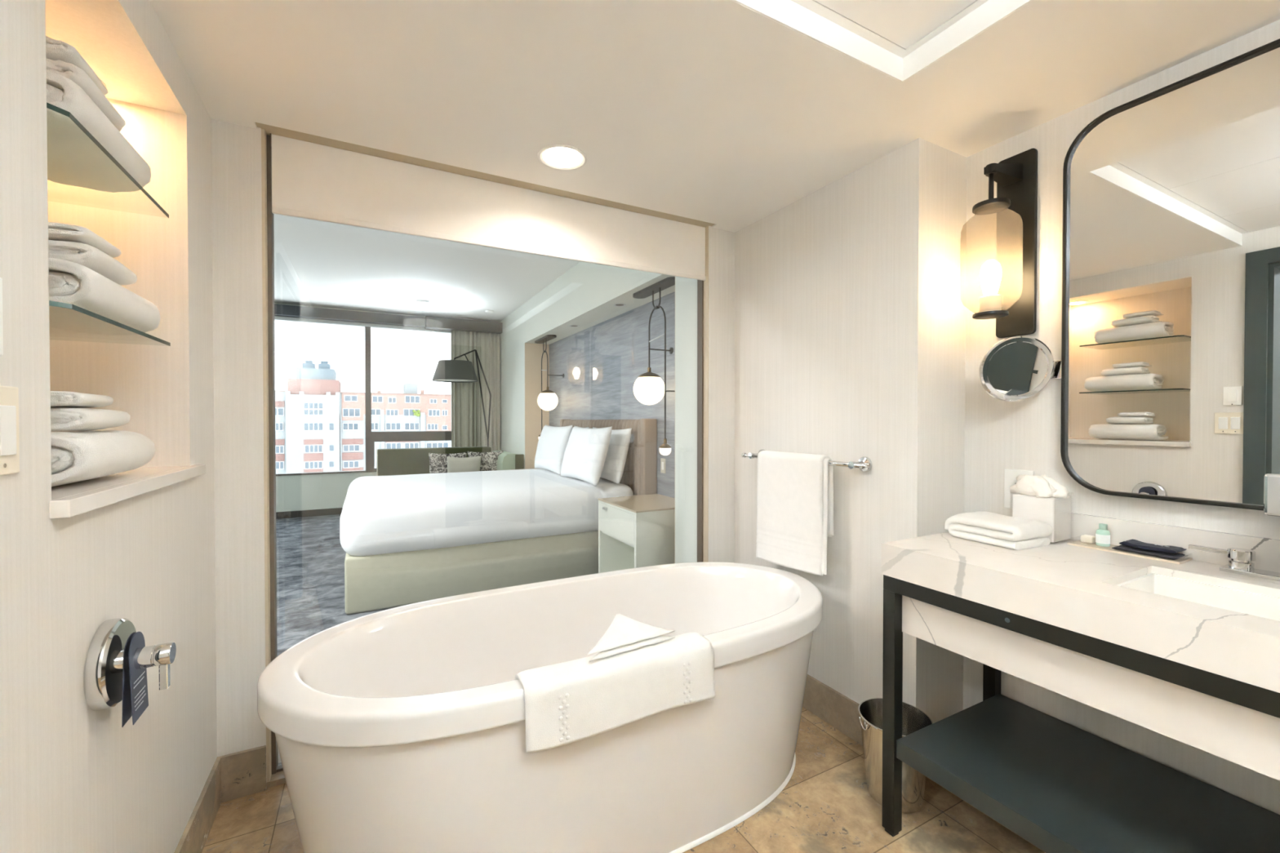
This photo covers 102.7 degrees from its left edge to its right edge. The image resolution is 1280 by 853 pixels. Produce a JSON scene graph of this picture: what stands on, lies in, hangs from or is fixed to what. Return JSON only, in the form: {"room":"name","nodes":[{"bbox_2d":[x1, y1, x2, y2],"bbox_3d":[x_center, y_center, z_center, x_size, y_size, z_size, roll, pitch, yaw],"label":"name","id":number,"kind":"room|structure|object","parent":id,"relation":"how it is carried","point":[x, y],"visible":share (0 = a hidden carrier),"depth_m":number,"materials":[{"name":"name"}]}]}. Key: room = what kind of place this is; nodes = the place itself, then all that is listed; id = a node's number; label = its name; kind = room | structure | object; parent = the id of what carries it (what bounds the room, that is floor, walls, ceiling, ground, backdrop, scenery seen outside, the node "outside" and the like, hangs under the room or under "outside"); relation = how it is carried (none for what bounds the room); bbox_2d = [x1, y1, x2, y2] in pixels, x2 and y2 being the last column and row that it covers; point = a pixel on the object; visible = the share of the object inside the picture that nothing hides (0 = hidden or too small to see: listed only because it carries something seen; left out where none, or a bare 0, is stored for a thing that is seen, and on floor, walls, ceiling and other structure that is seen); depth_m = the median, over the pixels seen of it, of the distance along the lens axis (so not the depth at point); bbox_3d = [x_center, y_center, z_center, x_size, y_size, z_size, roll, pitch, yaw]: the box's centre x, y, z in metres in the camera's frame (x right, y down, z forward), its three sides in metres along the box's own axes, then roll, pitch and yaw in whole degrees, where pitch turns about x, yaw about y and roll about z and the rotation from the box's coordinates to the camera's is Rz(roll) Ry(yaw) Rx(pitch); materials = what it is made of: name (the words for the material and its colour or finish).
{"room":"hotel bathroom","nodes":[
{"label":"hotel bathroom","id":0,"kind":"room"},
{"bbox_2d":[0,0,217,852],"bbox_3d":[-0.479,0.090,-0.221,0.160,2.344,4.257,0,1,-28],"label":"wall","id":1,"kind":"structure","parent":0,"point":[73,780],"depth_m":1.08,"materials":[{"name":"paint"}]},
{"bbox_2d":[0,277,3,355],"bbox_3d":[-0.854,-0.149,0.666,0.012,0.106,0.072,0,1,-28],"label":"light switch","id":2,"kind":"object","parent":1,"relation":"attached to","point":[1,278],"visible":1,"depth_m":0.69,"materials":[{"name":"white plastic"}]},
{"bbox_2d":[0,385,19,475],"bbox_3d":[-0.858,0.006,0.677,0.012,0.122,0.118,0,1,-28],"label":"light switch","id":3,"kind":"object","parent":1,"relation":"attached to","point":[9,396],"visible":1,"depth_m":0.70,"materials":[{"name":"beige plastic"}]},
{"bbox_2d":[45,20,112,432],"bbox_3d":[-1.334,-0.364,1.008,0.193,1.095,0.798,0,1,-28],"label":"wall niche","id":4,"kind":"object","parent":1,"relation":"in","point":[77,366],"visible":0.03,"depth_m":1.34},
{"bbox_2d":[46,102,168,217],"bbox_3d":[-1.210,-0.526,0.990,0.321,0.008,0.506,0,1,-28],"label":"glass shelf","id":5,"kind":"object","parent":4,"relation":"attached to","point":[50,106],"visible":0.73,"depth_m":0.96,"materials":[{"name":"white"}]},
{"bbox_2d":[46,70,151,192],"bbox_3d":[-1.164,-0.584,1.021,0.203,0.104,0.353,0,1,-28],"label":"bath towel","id":6,"kind":"object","parent":5,"relation":"on","point":[73,159],"visible":0.7,"depth_m":1.01,"materials":[{"name":"white fabric"}]},
{"bbox_2d":[45,57,125,131],"bbox_3d":[-1.157,-0.660,1.011,0.155,0.048,0.215,0,1,-28],"label":"rolled hand towel","id":7,"kind":"object","parent":6,"relation":"on","point":[75,73],"visible":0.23,"depth_m":0.98,"materials":[{"name":"white fabric"}]},
{"bbox_2d":[45,35,108,95],"bbox_3d":[-1.143,-0.698,0.982,0.137,0.030,0.173,0,1,-28],"label":"folded washcloth","id":8,"kind":"object","parent":7,"relation":"on","point":[55,50],"visible":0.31,"depth_m":0.95,"materials":[{"name":"white fabric"}]},
{"bbox_2d":[48,300,170,346],"bbox_3d":[-1.210,-0.204,0.994,0.321,0.008,0.506,0,1,-28],"label":"glass shelf","id":9,"kind":"object","parent":4,"relation":"attached to","point":[92,326],"visible":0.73,"depth_m":1.07,"materials":[{"name":"white"}]},
{"bbox_2d":[48,257,160,332],"bbox_3d":[-1.187,-0.264,1.069,0.202,0.106,0.352,0,1,-28],"label":"bath towel","id":10,"kind":"object","parent":9,"relation":"on","point":[76,284],"visible":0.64,"depth_m":0.98,"materials":[{"name":"white fabric"}]},
{"bbox_2d":[48,240,137,285],"bbox_3d":[-1.180,-0.339,1.060,0.158,0.049,0.219,0,1,-28],"label":"rolled hand towel","id":11,"kind":"object","parent":10,"relation":"on","point":[87,255],"visible":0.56,"depth_m":1.01,"materials":[{"name":"white fabric"}]},
{"bbox_2d":[48,222,121,257],"bbox_3d":[-1.165,-0.377,1.031,0.138,0.031,0.172,0,1,-28],"label":"folded washcloth","id":12,"kind":"object","parent":11,"relation":"on","point":[56,231],"visible":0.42,"depth_m":0.99,"materials":[{"name":"white fabric"}]},
{"bbox_2d":[48,463,205,519],"bbox_3d":[-1.247,0.129,1.086,0.338,0.028,0.780,0,1,-28],"label":"stone sill","id":13,"kind":"structure","parent":1,"relation":"attached to","point":[70,500],"depth_m":1.01,"materials":[{"name":"white stone"}]},
{"bbox_2d":[50,430,155,487],"bbox_3d":[-1.181,0.062,1.051,0.203,0.104,0.358,0,1,-28],"label":"bath towel","id":14,"kind":"object","parent":13,"relation":"on","point":[76,455],"visible":0.74,"depth_m":0.98,"materials":[{"name":"white fabric"}]},
{"bbox_2d":[50,407,129,431],"bbox_3d":[-1.173,-0.014,1.041,0.155,0.048,0.208,0,1,-28],"label":"rolled hand towel","id":15,"kind":"object","parent":14,"relation":"on","point":[62,419],"visible":0.72,"depth_m":0.99,"materials":[{"name":"white fabric"}]},
{"bbox_2d":[50,391,113,408],"bbox_3d":[-1.159,-0.053,1.011,0.136,0.030,0.163,0,1,-28],"label":"folded washcloth","id":16,"kind":"object","parent":15,"relation":"on","point":[58,398],"visible":0.66,"depth_m":0.98,"materials":[{"name":"white fabric"}]},
{"bbox_2d":[83,617,176,711],"bbox_3d":[-0.977,0.452,0.998,0.100,0.162,0.162,0,1,-28],"label":"tub valve","id":17,"kind":"object","parent":1,"relation":"attached to","point":[103,669],"visible":0.88,"depth_m":0.96,"materials":[{"name":"silver metal"}]},
{"bbox_2d":[121,631,148,727],"bbox_3d":[-0.982,0.483,0.995,0.016,0.163,0.075,0,1,-28],"label":"tag","id":18,"kind":"object","parent":17,"relation":"hanging from","point":[135,685],"visible":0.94,"depth_m":0.98,"materials":[{"name":"grey paper"}]},
{"bbox_2d":[173,755,221,852],"bbox_3d":[-1.113,1.172,1.169,0.012,0.150,1.187,0,1,-28],"label":"baseboard","id":19,"kind":"structure","parent":1,"relation":"attached to","point":[194,837],"depth_m":1.51,"materials":[{"name":"stone"}]},
{"bbox_2d":[274,302,426,511],"bbox_3d":[-5.124,-0.223,6.448,7.600,2.825,0.200,0,1,-28],"label":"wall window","id":20,"kind":"structure","parent":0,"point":[329,491],"depth_m":6.78,"materials":[{"name":"grey paint"}]},
{"bbox_2d":[275,507,342,519],"bbox_3d":[-5.255,1.149,6.269,6.987,0.085,0.020,0,1,-28],"label":"baseboard","id":21,"kind":"structure","parent":20,"relation":"attached to","point":[300,513],"depth_m":6.73,"materials":[{"name":"wood"}]},
{"bbox_2d":[274,303,425,327],"bbox_3d":[-5.611,-1.476,5.988,5.720,0.130,0.128,0,1,-28],"label":"shade pelmet","id":22,"kind":"object","parent":20,"relation":"attached to","point":[282,310],"visible":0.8,"depth_m":6.83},
{"bbox_2d":[274,315,451,475],"bbox_3d":[-5.473,-0.384,6.165,6.120,2.047,0.090,0,1,-28],"label":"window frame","id":23,"kind":"structure","parent":20,"relation":"attached to","point":[399,436],"depth_m":7.06,"materials":[{"name":"brown metal"}]},
{"bbox_2d":[424,315,502,333],"bbox_3d":[-2.588,-1.481,7.531,1.063,0.153,0.238,0,1,-28],"label":"valance","id":24,"kind":"object","parent":20,"relation":"attached to","point":[439,323],"visible":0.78,"depth_m":7.42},
{"bbox_2d":[451,329,500,452],"bbox_3d":[-2.437,-0.129,7.621,0.705,2.550,0.082,0,1,-28],"label":"curtain","id":25,"kind":"object","parent":24,"relation":"hanging from","point":[468,423],"visible":0.52,"depth_m":7.62,"materials":[{"name":"grey fabric"}]},
{"bbox_2d":[273,213,580,322],"bbox_3d":[-3.797,-1.608,3.935,7.600,0.100,5.856,0,1,-28],"label":"ceiling","id":26,"kind":"structure","parent":0,"point":[317,263],"depth_m":5.24,"materials":[{"name":"paint"}]},
{"bbox_2d":[484,310,493,313],"bbox_3d":[-2.070,-1.577,7.036,0.116,0.030,0.116,0,1,-28],"label":"smoke detector","id":27,"kind":"object","parent":26,"relation":"attached to","point":[486,311],"visible":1,"depth_m":7.00,"materials":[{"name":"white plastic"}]},
{"bbox_2d":[211,119,734,756],"bbox_3d":[-0.370,-0.216,2.350,3.047,2.900,0.227,0,1,-28],"label":"wall","id":28,"kind":"structure","parent":0,"point":[236,149],"depth_m":1.72,"materials":[{"name":"paint"}]},
{"bbox_2d":[221,745,266,802],"bbox_3d":[-1.331,1.166,1.719,0.120,0.150,0.012,0,1,-28],"label":"baseboard","id":29,"kind":"structure","parent":28,"relation":"attached to","point":[243,773],"depth_m":1.71,"materials":[{"name":"stone"}]},
{"bbox_2d":[266,746,286,788],"bbox_3d":[-0.517,1.225,2.282,1.845,0.020,0.217,0,1,-28],"label":"sill","id":30,"kind":"structure","parent":28,"relation":"attached to","point":[277,779],"depth_m":1.77,"materials":[{"name":"stone"}]},
{"bbox_2d":[261,128,708,782],"bbox_3d":[-0.486,0.111,2.212,1.845,2.250,0.084,0,1,-28],"label":"window frame","id":31,"kind":"structure","parent":28,"relation":"in","point":[273,766],"depth_m":1.79,"materials":[{"name":"beige paint"}]},
{"bbox_2d":[270,133,705,280],"bbox_3d":[-0.471,-0.878,2.208,1.834,0.272,0.042,0,1,-28],"label":"header panel","id":32,"kind":"object","parent":31,"relation":"attached to","point":[310,180],"visible":1,"depth_m":2.07,"materials":[{"name":"beige paint"}]},
{"bbox_2d":[255,122,715,227],"bbox_3d":[-0.492,-1.020,2.217,1.873,0.012,0.212,0,1,-28],"label":"trim","id":33,"kind":"structure","parent":28,"relation":"attached to","point":[268,129],"depth_m":2.03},
{"bbox_2d":[499,261,684,563],"bbox_3d":[-0.668,-0.214,5.613,0.513,2.825,5.856,0,1,-28],"label":"wall","id":34,"kind":"structure","parent":0,"point":[584,296],"depth_m":5.00,"materials":[{"name":"paint"}]},
{"bbox_2d":[524,342,549,468],"bbox_3d":[-0.485,0.071,5.071,0.322,2.266,3.670,0,1,-28],"label":"trim","id":35,"kind":"structure","parent":34,"relation":"attached to","point":[533,352],"depth_m":6.66,"materials":[{"name":"paint"}]},
{"bbox_2d":[534,334,564,438],"bbox_3d":[-1.121,-0.446,6.262,0.322,1.258,0.610,0,1,-28],"label":"pendant lamp","id":36,"kind":"object","parent":34,"relation":"hanging from","point":[547,400],"visible":0.87,"depth_m":6.10,"materials":[{"name":"white glass"}]},
{"bbox_2d":[568,324,579,327],"bbox_3d":[-0.697,-1.064,5.416,0.110,0.003,0.110,0,1,-28],"label":"recessed light","id":37,"kind":"object","parent":34,"relation":"in","point":[571,326],"visible":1,"depth_m":5.43,"materials":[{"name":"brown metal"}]},
{"bbox_2d":[613,303,626,306],"bbox_3d":[-0.176,-1.053,4.436,0.110,0.003,0.110,0,1,-28],"label":"recessed light","id":38,"kind":"object","parent":34,"relation":"in","point":[614,304],"visible":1,"depth_m":4.43,"materials":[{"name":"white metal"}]},
{"bbox_2d":[632,276,675,455],"bbox_3d":[0.150,-0.419,3.868,0.322,1.258,0.610,0,1,-28],"label":"pendant lamp","id":39,"kind":"object","parent":34,"relation":"hanging from","point":[649,388],"visible":0.95,"depth_m":3.83,"materials":[{"name":"black metal"}]},
{"bbox_2d":[548,291,675,497],"bbox_3d":[-0.259,0.070,5.191,0.190,2.266,3.670,0,1,-28],"label":"wall","id":40,"kind":"structure","parent":0,"point":[601,364],"depth_m":4.85,"materials":[{"name":"grey blue-grey streaked wallcovering"}]},
{"bbox_2d":[660,457,666,473],"bbox_3d":[0.187,0.318,4.139,0.010,0.117,0.070,0,1,-28],"label":"switch","id":41,"kind":"object","parent":40,"relation":"attached to","point":[663,461],"visible":1,"depth_m":4.13,"materials":[{"name":"white plastic"}]},
{"bbox_2d":[201,514,1044,852],"bbox_3d":[-2.755,1.298,2.005,7.600,0.120,10.300,0,1,-28],"label":"floor","id":42,"kind":"structure","parent":0,"point":[826,805],"depth_m":1.67,"materials":[{"name":"tile"}]},
{"bbox_2d":[376,446,524,475],"bbox_3d":[-2.433,0.735,6.577,1.680,0.904,0.885,0,1,-28],"label":"sofa","id":43,"kind":"object","parent":42,"relation":"on","point":[398,461],"visible":0.33,"depth_m":6.57,"materials":[{"name":"green fabric"}]},
{"bbox_2d":[428,452,466,473],"bbox_3d":[-2.458,0.547,6.533,0.466,0.442,0.192,0,1,-25],"label":"sofa cushion","id":44,"kind":"object","parent":43,"relation":"on","point":[437,462],"visible":0.38,"depth_m":6.42,"materials":[{"name":"fabric"}]},
{"bbox_2d":[446,455,481,472],"bbox_3d":[-2.223,0.569,6.453,0.424,0.399,0.185,0,1,-26],"label":"sofa cushion","id":45,"kind":"object","parent":43,"relation":"on","point":[455,464],"visible":0.48,"depth_m":6.37,"materials":[{"name":"beige fabric"}]},
{"bbox_2d":[467,450,503,471],"bbox_3d":[-2.051,0.542,6.768,0.467,0.446,0.186,0,1,-24],"label":"sofa cushion","id":46,"kind":"object","parent":43,"relation":"on","point":[489,460],"visible":0.36,"depth_m":6.71,"materials":[{"name":"fabric"}]},
{"bbox_2d":[431,349,491,446],"bbox_3d":[-2.437,0.042,7.199,0.903,2.273,0.606,0,1,-28],"label":"arc floor lamp","id":47,"kind":"object","parent":42,"relation":"on","point":[454,371],"visible":0.73,"depth_m":6.97,"materials":[{"name":"black metal"}]},
{"bbox_2d":[434,379,475,381],"bbox_3d":[-2.568,-0.648,7.121,0.594,0.001,0.594,0,1,-28],"label":"diffuser","id":48,"kind":"object","parent":47,"relation":"attached to","point":[434,380],"depth_m":7.20,"materials":[{"name":"white plastic"}]},
{"bbox_2d":[339,418,657,614],"bbox_3d":[-1.352,0.569,4.616,2.281,1.276,2.086,0,1,-28],"label":"bed","id":49,"kind":"object","parent":42,"relation":"on","point":[409,539],"visible":0.76,"depth_m":3.75,"materials":[{"name":"white fabric"}]},
{"bbox_2d":[339,468,617,555],"bbox_3d":[-1.413,0.670,4.569,2.128,0.398,1.867,0,1,-28],"label":"duvet","id":50,"kind":"object","parent":49,"relation":"on","point":[444,513],"depth_m":3.75,"materials":[{"name":"white fabric"}]},
{"bbox_2d":[534,424,572,475],"bbox_3d":[-0.909,0.224,5.295,0.234,0.485,0.866,0,1,-25],"label":"bed pillow","id":51,"kind":"object","parent":49,"relation":"on","point":[553,442],"visible":0.87,"depth_m":5.08,"materials":[{"name":"white fabric"}]},
{"bbox_2d":[560,426,612,486],"bbox_3d":[-0.488,0.235,4.476,0.232,0.481,0.866,0,1,-31],"label":"bed pillow","id":52,"kind":"object","parent":49,"relation":"on","point":[586,450],"visible":1,"depth_m":4.25,"materials":[{"name":"white fabric"}]},
{"bbox_2d":[592,426,631,484],"bbox_3d":[-0.314,0.242,4.591,0.222,0.466,0.846,0,1,-24],"label":"bed pillow","id":53,"kind":"object","parent":49,"relation":"on","point":[616,455],"visible":0.44,"depth_m":4.28,"materials":[{"name":"white fabric"}]},
{"bbox_2d":[511,467,534,470],"bbox_3d":[-1.236,0.862,6.232,0.556,0.656,0.641,0,1,-28],"label":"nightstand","id":54,"kind":"object","parent":42,"relation":"on","point":[532,468],"visible":0.07,"depth_m":6.41,"materials":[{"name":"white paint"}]},
{"bbox_2d":[257,561,822,852],"bbox_3d":[-0.156,0.935,1.753,1.866,0.610,0.817,0,1,-28],"label":"freestanding bathtub","id":55,"kind":"object","parent":42,"relation":"on","point":[402,729],"visible":0.95,"depth_m":1.47,"materials":[{"name":"white ceramic"}]},
{"bbox_2d":[515,632,715,753],"bbox_3d":[-0.053,0.693,1.383,0.547,0.161,0.138,0,1,-28],"label":"bath mat","id":56,"kind":"object","parent":55,"relation":"on","point":[568,702],"visible":0.96,"depth_m":1.32,"materials":[{"name":"white fabric"}]},
{"bbox_2d":[587,613,675,662],"bbox_3d":[-0.044,0.579,1.441,0.281,0.067,0.108,0,1,-33],"label":"washcloth","id":57,"kind":"object","parent":56,"relation":"on","point":[624,633],"visible":1,"depth_m":1.42,"materials":[{"name":"white fabric"}]},
{"bbox_2d":[597,493,675,573],"bbox_3d":[0.048,0.888,3.814,0.556,0.656,0.641,0,1,-28],"label":"nightstand","id":58,"kind":"object","parent":42,"relation":"on","point":[634,531],"visible":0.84,"depth_m":3.56,"materials":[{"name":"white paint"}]},
{"bbox_2d":[857,697,933,813],"bbox_3d":[0.855,1.105,1.718,0.230,0.267,0.226,0,1,-28],"label":"waste bin","id":59,"kind":"object","parent":42,"relation":"on","point":[870,710],"visible":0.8,"depth_m":1.68,"materials":[{"name":"metal"}]},
{"bbox_2d":[881,512,1279,852],"bbox_3d":[1.361,0.764,1.034,0.589,0.968,1.535,0,1,-28],"label":"vanity","id":60,"kind":"object","parent":42,"relation":"on","point":[1188,652],"visible":0.92,"depth_m":1.26,"materials":[{"name":"white stone"}]},
{"bbox_2d":[944,511,1052,550],"bbox_3d":[1.118,0.319,1.607,0.167,0.076,0.235,0,1,-23],"label":"folded towel","id":61,"kind":"object","parent":60,"relation":"on","point":[987,527],"visible":1,"depth_m":1.54,"materials":[{"name":"white fabric"}]},
{"bbox_2d":[1009,474,1072,542],"bbox_3d":[1.275,0.254,1.628,0.123,0.206,0.157,0,1,-28],"label":"tissue box","id":62,"kind":"object","parent":60,"relation":"on","point":[1041,498],"visible":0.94,"depth_m":1.59,"materials":[{"name":"white plastic"}]},
{"bbox_2d":[881,532,1279,693],"bbox_3d":[1.361,0.411,1.030,0.589,0.095,1.535,0,1,-28],"label":"countertop","id":63,"kind":"structure","parent":60,"relation":"on","point":[1061,584],"depth_m":1.18,"materials":[{"name":"white stone"}]},
{"bbox_2d":[896,693,1279,852],"bbox_3d":[1.363,0.976,1.022,0.560,0.054,1.468,0,1,-28],"label":"shelf","id":64,"kind":"object","parent":60,"relation":"attached to","point":[1058,785],"depth_m":1.34,"materials":[{"name":"black paint"}]},
{"bbox_2d":[1066,539,1192,564],"bbox_3d":[1.391,0.350,1.463,0.089,0.018,0.243,0,1,-28],"label":"tray","id":65,"kind":"object","parent":60,"relation":"on","point":[1077,543],"visible":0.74,"depth_m":1.44,"materials":[{"name":"white plastic"}]},
{"bbox_2d":[1080,534,1095,543],"bbox_3d":[1.355,0.341,1.546,0.030,0.022,0.030,0,1,-28],"label":"soap","id":66,"kind":"object","parent":65,"relation":"on","point":[1087,539],"visible":0.94,"depth_m":1.54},
{"bbox_2d":[1095,523,1110,546],"bbox_3d":[1.368,0.320,1.511,0.033,0.064,0.033,0,1,-28],"label":"toiletry bottle","id":67,"kind":"object","parent":65,"relation":"on","point":[1102,534],"visible":1,"depth_m":1.50,"materials":[{"name":"green plastic"}]},
{"bbox_2d":[1111,538,1188,559],"bbox_3d":[1.413,0.339,1.420,0.076,0.030,0.134,0,1,-28],"label":"pouch","id":68,"kind":"object","parent":65,"relation":"in","point":[1167,552],"visible":1,"depth_m":1.40,"materials":[{"name":"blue fabric"}]},
{"bbox_2d":[1116,573,1279,621],"bbox_3d":[1.326,0.443,1.020,0.284,0.121,0.539,0,1,-28],"label":"sink basin","id":69,"kind":"object","parent":60,"relation":"in","point":[1246,599],"depth_m":1.23,"materials":[{"name":"white ceramic"}]},
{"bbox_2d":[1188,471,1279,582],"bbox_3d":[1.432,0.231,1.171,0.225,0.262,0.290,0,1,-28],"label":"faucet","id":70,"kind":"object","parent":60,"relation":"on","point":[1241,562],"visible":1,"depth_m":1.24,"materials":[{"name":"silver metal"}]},
{"bbox_2d":[684,277,697,563],"bbox_3d":[0.275,0.105,2.747,0.002,2.250,0.141,0,1,-28],"label":"wall reveal","id":71,"kind":"structure","parent":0,"point":[690,285],"depth_m":2.75,"materials":[{"name":"paint"}]},
{"bbox_2d":[149,0,1279,232],"bbox_3d":[0.468,-1.088,0.386,3.000,0.200,4.464,0,1,-28],"label":"ceiling","id":72,"kind":"structure","parent":0,"point":[723,113],"depth_m":1.47,"materials":[{"name":"paint"}]},
{"bbox_2d":[537,144,586,170],"bbox_3d":[-0.289,-1.003,1.911,0.182,0.005,0.182,0,1,-28],"label":"recessed light","id":73,"kind":"object","parent":72,"relation":"in","point":[559,158],"visible":1,"depth_m":1.91,"materials":[{"name":"white glass"}]},
{"bbox_2d":[732,0,1031,82],"bbox_3d":[0.653,-1.015,-0.250,1.824,0.066,2.966,0,1,-28],"label":"trim","id":74,"kind":"structure","parent":72,"relation":"attached to","point":[788,13],"depth_m":1.34,"materials":[{"name":"white paint"}]},
{"bbox_2d":[733,137,966,723],"bbox_3d":[0.948,0.062,2.362,0.500,2.344,1.033,0,1,-28],"label":"wall","id":75,"kind":"structure","parent":0,"point":[850,295],"depth_m":1.97,"materials":[{"name":"paint"}]},
{"bbox_2d":[741,448,871,471],"bbox_3d":[0.695,0.144,2.219,0.082,0.060,0.709,0,1,-28],"label":"towel bar","id":76,"kind":"object","parent":75,"relation":"attached to","point":[864,464],"visible":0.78,"depth_m":1.96,"materials":[{"name":"silver metal"}]},
{"bbox_2d":[755,450,834,576],"bbox_3d":[0.662,0.363,2.218,0.074,0.501,0.409,0,1,-28],"label":"hand towel","id":77,"kind":"object","parent":76,"relation":"hanging from","point":[795,491],"visible":1,"depth_m":2.16,"materials":[{"name":"white fabric"}]},
{"bbox_2d":[802,674,862,746],"bbox_3d":[0.727,1.160,2.245,0.012,0.150,1.013,0,1,-28],"label":"baseboard","id":78,"kind":"structure","parent":75,"relation":"attached to","point":[831,706],"depth_m":2.10,"materials":[{"name":"stone"}]},
{"bbox_2d":[791,0,988,57],"bbox_3d":[0.586,-1.077,-0.230,2.324,0.060,3.266,0,1,-28],"label":"ceiling","id":79,"kind":"structure","parent":0,"point":[900,27],"depth_m":1.33,"materials":[{"name":"paint"}]},
{"bbox_2d":[963,19,1279,814],"bbox_3d":[2.024,0.082,0.535,0.120,2.344,3.244,0,1,-28],"label":"wall","id":80,"kind":"structure","parent":0,"point":[1024,434],"depth_m":1.68,"materials":[{"name":"paint"}]},
{"bbox_2d":[972,148,1037,337],"bbox_3d":[1.197,-0.621,1.730,0.212,0.620,0.173,0,1,-28],"label":"wall sconce","id":81,"kind":"object","parent":80,"relation":"attached to","point":[1008,283],"visible":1,"depth_m":1.73,"materials":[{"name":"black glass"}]},
{"bbox_2d":[979,293,1001,312],"bbox_3d":[1.180,-0.410,1.723,0.060,0.057,0.060,0,1,-28],"label":"bulb socket","id":82,"kind":"object","parent":81,"relation":"attached to","point":[992,303],"depth_m":1.70,"materials":[{"name":"glass"}]},
{"bbox_2d":[1004,468,1034,508],"bbox_3d":[1.302,0.217,1.758,0.009,0.137,0.090,0,1,-28],"label":"wall outlet","id":83,"kind":"object","parent":80,"relation":"attached to","point":[1010,475],"visible":0.38,"depth_m":1.78,"materials":[{"name":"white plastic"}]},
{"bbox_2d":[1012,480,1017,494],"bbox_3d":[1.299,0.221,1.757,0.002,0.070,0.036,0,1,-28],"label":"socket","id":84,"kind":"object","parent":83,"relation":"attached to","point":[1014,482],"depth_m":1.77,"materials":[{"name":"white plastic"}]},
{"bbox_2d":[978,335,1061,401],"bbox_3d":[1.245,-0.188,1.681,0.243,0.211,0.088,0,1,8],"label":"magnifying mirror","id":85,"kind":"object","parent":80,"relation":"attached to","point":[1017,368],"visible":0.95,"depth_m":1.66,"materials":[{"name":"silver metal"}]},
{"bbox_2d":[986,342,1047,395],"bbox_3d":[1.227,-0.187,1.665,0.173,0.169,0.035,0,1,11],"label":"mirror glass","id":86,"kind":"object","parent":85,"relation":"attached to","point":[1013,368],"depth_m":1.66,"materials":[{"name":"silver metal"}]},
{"bbox_2d":[1060,38,1279,511],"bbox_3d":[1.603,-0.362,1.148,0.042,1.138,1.081,0,1,-28],"label":"wall mirror","id":87,"kind":"object","parent":80,"relation":"attached to","point":[1171,333],"visible":1,"depth_m":1.39,"materials":[{"name":"black mirror"}]},
{"bbox_2d":[1068,512,1279,573],"bbox_3d":[1.669,0.322,1.057,0.019,0.083,1.295,0,1,-28],"label":"backsplash","id":88,"kind":"structure","parent":80,"relation":"attached to","point":[1267,550],"depth_m":1.39,"materials":[{"name":"white stone"}]},
{"label":"outside","id":89,"kind":"structure","parent":0,"visible":0},
{"bbox_2d":[275,360,451,473],"bbox_3d":[-39.487,9.386,65.937,60.000,34.300,14.680,0,1,-28],"label":"apartment building","id":90,"kind":"structure","parent":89,"point":[320,427],"depth_m":59.80,"materials":[{"name":"brick"}]},
{"bbox_2d":[295,367,336,380],"bbox_3d":[-38.533,-6.106,60.996,3.770,1.290,4.000,0,1,-28],"label":"water tank","id":91,"kind":"object","parent":90,"relation":"on","point":[312,373],"depth_m":59.28,"materials":[{"name":"white"}]},
{"bbox_2d":[412,409,420,416],"bbox_3d":[-27.950,-1.662,63.975,0.902,0.874,0.505,0,1,-28],"label":"plant","id":92,"kind":"object","parent":90,"relation":"on","point":[415,411],"visible":1,"depth_m":63.88,"materials":[{"name":"green plant"}]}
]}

